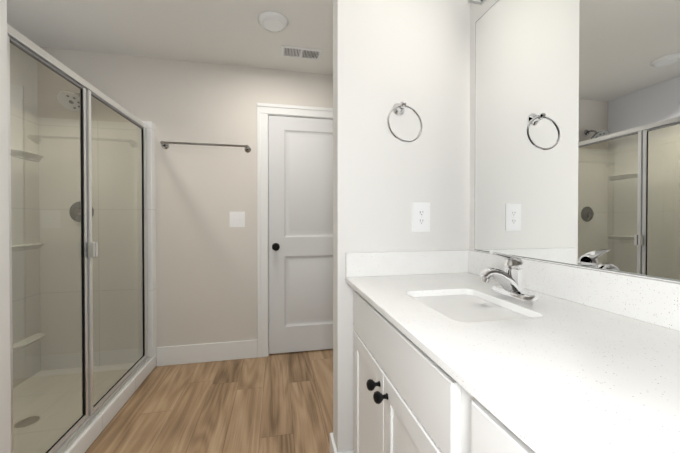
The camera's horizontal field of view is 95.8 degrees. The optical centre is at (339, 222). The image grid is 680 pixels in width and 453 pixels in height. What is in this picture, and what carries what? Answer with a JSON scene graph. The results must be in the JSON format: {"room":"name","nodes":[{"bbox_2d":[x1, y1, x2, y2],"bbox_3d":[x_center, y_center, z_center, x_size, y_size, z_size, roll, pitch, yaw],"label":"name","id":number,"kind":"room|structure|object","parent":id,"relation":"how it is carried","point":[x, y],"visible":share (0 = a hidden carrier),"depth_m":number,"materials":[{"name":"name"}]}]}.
{"room":"bathroom","nodes":[
{"label":"bathroom","id":0,"kind":"room"},
{"bbox_2d":[0,0,10,452],"bbox_3d":[-1.408,-0.053,-0.307,1.000,2.440,2.670,0,1,-12],"label":"wall","id":1,"kind":"structure","parent":0,"point":[5,415],"depth_m":1.08,"materials":[{"name":"white paint"}]},
{"bbox_2d":[10,44,37,116],"bbox_3d":[-2.199,-0.070,1.587,0.215,2.440,1.360,0,1,-12],"label":"wall","id":2,"kind":"structure","parent":0,"point":[15,89],"depth_m":2.14,"materials":[{"name":"white paint"}]},
{"bbox_2d":[7,0,332,74],"bbox_3d":[-0.636,-1.324,0.891,3.000,0.080,4.930,0,1,-12],"label":"ceiling","id":3,"kind":"structure","parent":0,"point":[230,32],"depth_m":2.06,"materials":[{"name":"white paint"}]},
{"bbox_2d":[258,11,287,31],"bbox_3d":[-0.431,-1.280,1.976,0.192,0.026,0.192,0,1,-12],"label":"recessed light","id":4,"kind":"object","parent":3,"relation":"in","point":[271,21],"visible":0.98,"depth_m":1.95,"materials":[{"name":"white plastic"}]},
{"bbox_2d":[281,45,321,59],"bbox_3d":[-0.296,-1.291,2.351,0.305,0.012,0.150,0,1,-12],"label":"ceiling vent","id":5,"kind":"object","parent":3,"relation":"in","point":[300,52],"visible":1,"depth_m":2.34,"materials":[{"name":"white metal"}]},
{"bbox_2d":[37,47,332,365],"bbox_3d":[-0.984,-0.080,2.593,3.000,2.440,0.120,0,1,-12],"label":"wall","id":6,"kind":"structure","parent":0,"point":[206,272],"depth_m":2.50,"materials":[{"name":"white paint"}]},
{"bbox_2d":[160,141,250,152],"bbox_3d":[-1.073,-0.609,2.468,0.683,0.054,0.078,0,1,-12],"label":"towel bar","id":7,"kind":"object","parent":6,"relation":"attached to","point":[165,145],"visible":1,"depth_m":2.44,"materials":[{"name":"silver metal"}]},
{"bbox_2d":[156,340,257,365],"bbox_3d":[-1.075,1.066,2.515,0.774,0.150,0.015,0,1,-12],"label":"baseboard","id":8,"kind":"structure","parent":6,"relation":"attached to","point":[196,353],"depth_m":2.51,"materials":[{"name":"white wood"}]},
{"bbox_2d":[229,212,244,226],"bbox_3d":[-0.854,-0.024,2.550,0.122,0.128,0.016,0,1,-12],"label":"switch plate","id":9,"kind":"object","parent":6,"relation":"attached to","point":[236,219],"visible":1,"depth_m":2.55,"materials":[{"name":"white plastic"}]},
{"bbox_2d":[257,103,332,357],"bbox_3d":[-0.239,0.069,2.736,0.956,2.141,0.133,0,1,-12],"label":"door frame","id":10,"kind":"structure","parent":6,"relation":"attached to","point":[264,110],"depth_m":2.59,"materials":[{"name":"white wood"}]},
{"bbox_2d":[268,115,332,353],"bbox_3d":[-0.234,0.109,2.712,0.772,2.037,0.035,0,1,-12],"label":"door","id":11,"kind":"structure","parent":6,"relation":"in","point":[300,164],"depth_m":2.67,"materials":[{"name":"white wood"}]},
{"bbox_2d":[272,243,279,250],"bbox_3d":[-0.542,0.210,2.595,0.066,0.066,0.069,0,1,-12],"label":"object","id":12,"kind":"structure","parent":11,"relation":"attached to","point":[275,246],"depth_m":2.57,"materials":[{"name":"black metal"}]},
{"bbox_2d":[85,349,332,452],"bbox_3d":[-0.636,1.196,0.915,3.000,0.080,4.930,0,1,-12],"label":"floor","id":13,"kind":"structure","parent":0,"point":[278,403],"depth_m":1.88,"materials":[{"name":"brown wood"}]},
{"bbox_2d":[7,24,156,452],"bbox_3d":[-1.706,0.091,1.690,0.788,2.115,1.357,0,1,-12],"label":"shower","id":14,"kind":"object","parent":13,"relation":"on","point":[82,241],"visible":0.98,"depth_m":2.15,"materials":[{"name":"glass"}]},
{"bbox_2d":[347,282,540,452],"bbox_3d":[0.490,0.713,0.519,0.628,0.892,1.808,0,1,-12],"label":"bathroom vanity","id":15,"kind":"object","parent":13,"relation":"on","point":[405,401],"depth_m":0.74,"materials":[{"name":"white wood"}]},
{"bbox_2d":[345,270,679,452],"bbox_3d":[0.502,0.255,0.512,0.607,0.022,1.818,0,1,-12],"label":"countertop","id":16,"kind":"structure","parent":15,"relation":"on","point":[581,377],"depth_m":0.54,"materials":[{"name":"white stone"}]},
{"bbox_2d":[409,290,544,321],"bbox_3d":[0.377,0.336,0.927,0.320,0.170,0.397,0,1,-12],"label":"sink","id":17,"kind":"object","parent":16,"relation":"in","point":[459,305],"depth_m":0.95,"materials":[{"name":"white ceramic"}]},
{"bbox_2d":[473,252,544,301],"bbox_3d":[0.515,0.167,0.979,0.151,0.147,0.166,0,1,-12],"label":"faucet","id":18,"kind":"object","parent":16,"relation":"on","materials":[{"name":"silver metal"}]},
{"bbox_2d":[333,0,469,451],"bbox_3d":[0.292,-0.069,1.452,0.640,2.440,0.110,0,1,-12],"label":"wall","id":19,"kind":"structure","parent":0,"point":[413,54],"depth_m":1.38,"materials":[{"name":"white paint"}]},
{"bbox_2d":[330,432,353,452],"bbox_3d":[0.273,1.075,1.521,0.655,0.150,0.019,0,1,-12],"label":"baseboard","id":20,"kind":"structure","parent":19,"relation":"attached to","point":[333,449],"depth_m":1.38,"materials":[{"name":"white wood"}]},
{"bbox_2d":[387,101,421,142],"bbox_3d":[0.275,-0.440,1.345,0.170,0.200,0.085,0,1,-12],"label":"towel ring","id":21,"kind":"object","parent":19,"relation":"attached to","point":[397,109],"visible":1,"depth_m":1.33,"materials":[{"name":"silver metal"}]},
{"bbox_2d":[412,202,429,231],"bbox_3d":[0.372,-0.024,1.409,0.088,0.134,0.007,0,1,-12],"label":"electrical outlet plate","id":22,"kind":"object","parent":19,"relation":"attached to","point":[420,217],"visible":1,"depth_m":1.41,"materials":[{"name":"white plastic"}]},
{"bbox_2d":[469,0,679,282],"bbox_3d":[0.805,-0.064,0.843,0.120,2.440,4.030,0,1,-12],"label":"wall","id":23,"kind":"structure","parent":0,"point":[477,11],"depth_m":1.43,"materials":[{"name":"white paint"}]},
{"bbox_2d":[468,0,484,4],"bbox_3d":[0.677,-1.044,0.985,0.070,0.150,0.778,0,1,-12],"label":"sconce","id":24,"kind":"object","parent":23,"relation":"attached to","point":[480,2],"visible":0.96,"depth_m":1.35,"materials":[{"name":"silver metal"}]},
{"bbox_2d":[475,0,679,281],"bbox_3d":[0.799,-0.386,0.560,0.005,1.045,1.744,0,1,-12],"label":"mirror","id":25,"kind":"object","parent":23,"relation":"attached to","point":[577,132],"visible":1,"depth_m":0.92,"materials":[{"name":"grey mirror"}]}
]}

